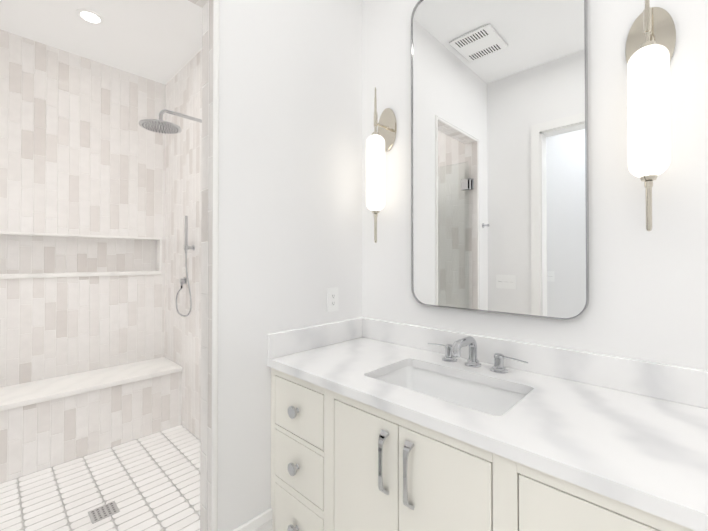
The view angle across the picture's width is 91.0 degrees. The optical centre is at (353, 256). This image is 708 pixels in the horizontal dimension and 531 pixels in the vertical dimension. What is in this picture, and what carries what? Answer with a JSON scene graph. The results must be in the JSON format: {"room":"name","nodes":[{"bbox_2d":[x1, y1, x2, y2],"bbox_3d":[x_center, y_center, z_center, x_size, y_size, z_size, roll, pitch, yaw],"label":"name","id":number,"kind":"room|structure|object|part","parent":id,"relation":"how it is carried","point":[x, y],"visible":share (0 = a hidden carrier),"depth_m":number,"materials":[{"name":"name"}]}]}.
{"room":"bathroom","nodes":[
{"label":"bathroom","id":0,"kind":"room"},
{"bbox_2d":[0,29,165,386],"bbox_3d":[-2.131,-0.086,2.608,0.120,2.830,1.280,-1,-1,44],"label":"wall","id":1,"kind":"structure","parent":0,"point":[82,151],"depth_m":2.60,"materials":[{"name":"tile"}]},
{"bbox_2d":[0,231,161,278],"bbox_3d":[-2.114,-0.004,2.594,0.104,0.315,1.225,-1,-1,44],"label":"trim","id":2,"kind":"structure","parent":1,"relation":"attached to","point":[118,273],"depth_m":2.64,"materials":[{"name":"stone"}]},
{"bbox_2d":[0,0,201,84],"bbox_3d":[-0.866,-1.570,0.653,4.850,0.100,3.400,-1,-1,44],"label":"ceiling","id":3,"kind":"structure","parent":0,"point":[159,41],"depth_m":2.32,"materials":[{"name":"paint"}]},
{"bbox_2d":[75,9,104,24],"bbox_3d":[-1.658,-1.502,2.190,0.148,0.006,0.148,-1,-1,44],"label":"recessed light","id":4,"kind":"object","parent":3,"relation":"in","point":[90,16],"visible":1,"depth_m":2.18,"materials":[{"name":"white plastic"}]},
{"bbox_2d":[164,49,201,440],"bbox_3d":[-0.839,-0.086,2.557,2.060,2.830,0.430,-1,-1,44],"label":"wall","id":5,"kind":"structure","parent":0,"point":[183,198],"depth_m":2.71,"materials":[{"name":"tile"}]},
{"bbox_2d":[139,109,201,133],"bbox_3d":[-1.056,-0.825,2.148,0.222,0.139,0.470,-1,-1,44],"label":"shower head","id":6,"kind":"object","parent":5,"relation":"attached to","point":[161,125],"visible":0.88,"depth_m":2.06},
{"bbox_2d":[175,216,194,316],"bbox_3d":[-1.272,0.079,2.622,0.315,0.750,0.070,-1,-1,44],"label":"shower","id":7,"kind":"object","parent":5,"relation":"attached to","point":[184,280],"visible":1,"depth_m":2.56,"materials":[{"name":"silver metal"}]},
{"bbox_2d":[218,0,361,530],"bbox_3d":[-0.265,-0.096,1.594,0.100,2.830,0.790,-1,-1,44],"label":"wall","id":8,"kind":"structure","parent":0,"point":[290,162],"depth_m":1.45,"materials":[{"name":"paint"}]},
{"bbox_2d":[200,8,202,530],"bbox_3d":[-0.415,-0.096,1.516,0.010,2.830,0.490,-1,-1,44],"label":"wall tile","id":9,"kind":"structure","parent":8,"relation":"attached to","point":[201,276],"depth_m":1.34,"materials":[{"name":"beige tile"}]},
{"bbox_2d":[201,0,212,530],"bbox_3d":[-0.541,0.177,1.302,0.100,2.280,0.010,-1,-1,44],"label":"door frame","id":10,"kind":"structure","parent":8,"relation":"attached to","point":[207,260],"depth_m":1.30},
{"bbox_2d":[233,508,272,530],"bbox_3d":[-0.394,1.175,1.362,0.016,0.285,0.284,-1,-1,44],"label":"baseboard","id":11,"kind":"structure","parent":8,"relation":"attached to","point":[262,521],"depth_m":1.38,"materials":[{"name":"paint"}]},
{"bbox_2d":[268,317,362,356],"bbox_3d":[-0.155,0.370,1.617,0.020,0.100,0.556,-1,-1,44],"label":"backsplash","id":12,"kind":"structure","parent":8,"relation":"attached to","point":[281,343],"depth_m":1.57,"materials":[{"name":"white stone"}]},
{"bbox_2d":[327,287,337,311],"bbox_3d":[-0.102,0.210,1.685,0.006,0.114,0.070,-1,-1,44],"label":"outlet","id":13,"kind":"object","parent":8,"relation":"attached to","point":[332,299],"visible":1,"depth_m":1.68,"materials":[{"name":"white plastic"}]},
{"bbox_2d":[362,0,707,369],"bbox_3d":[0.960,-0.101,1.053,2.620,2.830,0.120,-1,-1,44],"label":"wall","id":14,"kind":"structure","parent":0,"point":[648,295],"depth_m":1.10,"materials":[{"name":"paint"}]},
{"bbox_2d":[366,87,396,242],"bbox_3d":[0.119,-0.435,1.681,0.115,0.747,0.138,-1,-1,44],"label":"sconce","id":15,"kind":"object","parent":14,"relation":"attached to","point":[380,143],"visible":1,"depth_m":1.64,"materials":[{"name":"white glass"}]},
{"bbox_3d":[0.103,-0.396,1.664,0.092,0.368,0.092,-1,-1,44],"label":"glass","id":16,"kind":"part","parent":15,"relation":"part of","materials":[{"name":"white glass"}]},
{"bbox_2d":[411,0,588,319],"bbox_3d":[0.518,-0.475,1.378,0.683,1.385,0.024,-1,-1,44],"label":"mirror","id":17,"kind":"object","parent":14,"relation":"attached to","point":[499,167],"visible":0.96,"depth_m":1.33,"materials":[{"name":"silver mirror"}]},
{"bbox_2d":[625,0,675,230],"bbox_3d":[0.840,-0.442,0.992,0.115,0.747,0.138,-1,-1,44],"label":"sconce","id":18,"kind":"object","parent":14,"relation":"attached to","point":[650,44],"visible":1,"depth_m":0.95,"materials":[{"name":"white glass"}]},
{"bbox_3d":[0.824,-0.403,0.976,0.092,0.368,0.092,-1,-1,44],"label":"glass","id":19,"kind":"part","parent":18,"relation":"part of","materials":[{"name":"white glass"}]},
{"bbox_2d":[363,317,707,408],"bbox_3d":[0.529,0.367,1.362,1.360,0.100,0.020,-1,-1,44],"label":"backsplash","id":20,"kind":"structure","parent":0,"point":[688,385],"depth_m":1.14,"materials":[{"name":"white stone"}]},
{"bbox_3d":[-0.866,1.350,0.625,4.850,0.080,3.400,-1,-1,44],"label":"floor","id":21,"kind":"structure","parent":0,"visible":0},
{"bbox_2d":[0,357,182,483],"bbox_3d":[-1.937,1.097,2.411,0.418,0.460,1.280,-1,-1,44],"label":"bench","id":22,"kind":"object","parent":21,"relation":"on","point":[40,436],"depth_m":2.33,"materials":[{"name":"tile"}]},
{"bbox_3d":[-1.937,0.883,2.413,0.418,0.032,1.280,-1,-1,44],"label":"bench slab trim","id":23,"kind":"part","parent":22,"relation":"part of","materials":[{"name":"white stone"}]},
{"bbox_2d":[0,424,200,530],"bbox_3d":[-1.386,1.320,1.883,1.940,0.004,1.280,-1,-1,44],"label":"shower floor","id":24,"kind":"structure","parent":21,"relation":"on","point":[151,482],"depth_m":1.96,"materials":[{"name":"tile"}]},
{"bbox_2d":[88,501,119,523],"bbox_3d":[-1.287,1.316,1.792,0.116,0.003,0.116,-1,-1,44],"label":"drain cover","id":25,"kind":"object","parent":24,"relation":"on","point":[103,512],"visible":1,"depth_m":1.78,"materials":[{"name":"silver metal"}]},
{"bbox_2d":[267,365,707,530],"bbox_3d":[0.332,0.881,1.152,1.358,0.868,0.588,-1,-1,44],"label":"bathroom vanity","id":26,"kind":"object","parent":21,"relation":"on","point":[379,425],"depth_m":0.98,"materials":[{"name":"paint"}]},
{"bbox_2d":[267,337,707,528],"bbox_3d":[0.337,0.432,1.161,1.360,0.032,0.576,-1,-1,44],"label":"countertop","id":27,"kind":"structure","parent":26,"relation":"on","point":[649,450],"depth_m":0.87,"materials":[{"name":"white stone"}]},
{"bbox_2d":[371,361,530,416],"bbox_3d":[0.300,0.520,1.159,0.540,0.168,0.350,-1,-1,44],"label":"sink","id":28,"kind":"object","parent":27,"relation":"in","point":[473,392],"depth_m":1.28,"materials":[{"name":"white ceramic"}]},
{"bbox_2d":[427,333,530,372],"bbox_3d":[0.413,0.358,1.286,0.392,0.115,0.180,-1,-1,44],"label":"faucet","id":29,"kind":"object","parent":27,"relation":"on","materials":[{"name":"silver metal"}]},
{"bbox_3d":[-0.769,-1.246,1.077,0.100,0.540,0.670,-1,-1,44],"label":"wall","id":30,"kind":"structure","parent":0,"visible":0},
{"bbox_2d":[192,0,208,6],"bbox_3d":[-0.769,-0.971,1.074,0.100,0.010,0.670,-1,-1,44],"label":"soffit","id":31,"kind":"structure","parent":30,"relation":"attached to","point":[202,2],"depth_m":1.32,"materials":[{"name":"white paint"}]},
{"bbox_2d":[211,0,219,530],"bbox_3d":[-0.730,0.166,1.026,0.010,2.296,0.680,-1,-1,44],"label":"trim","id":32,"kind":"structure","parent":30,"relation":"attached to","point":[215,275],"depth_m":1.26,"materials":[{"name":"white paint"}]}
]}

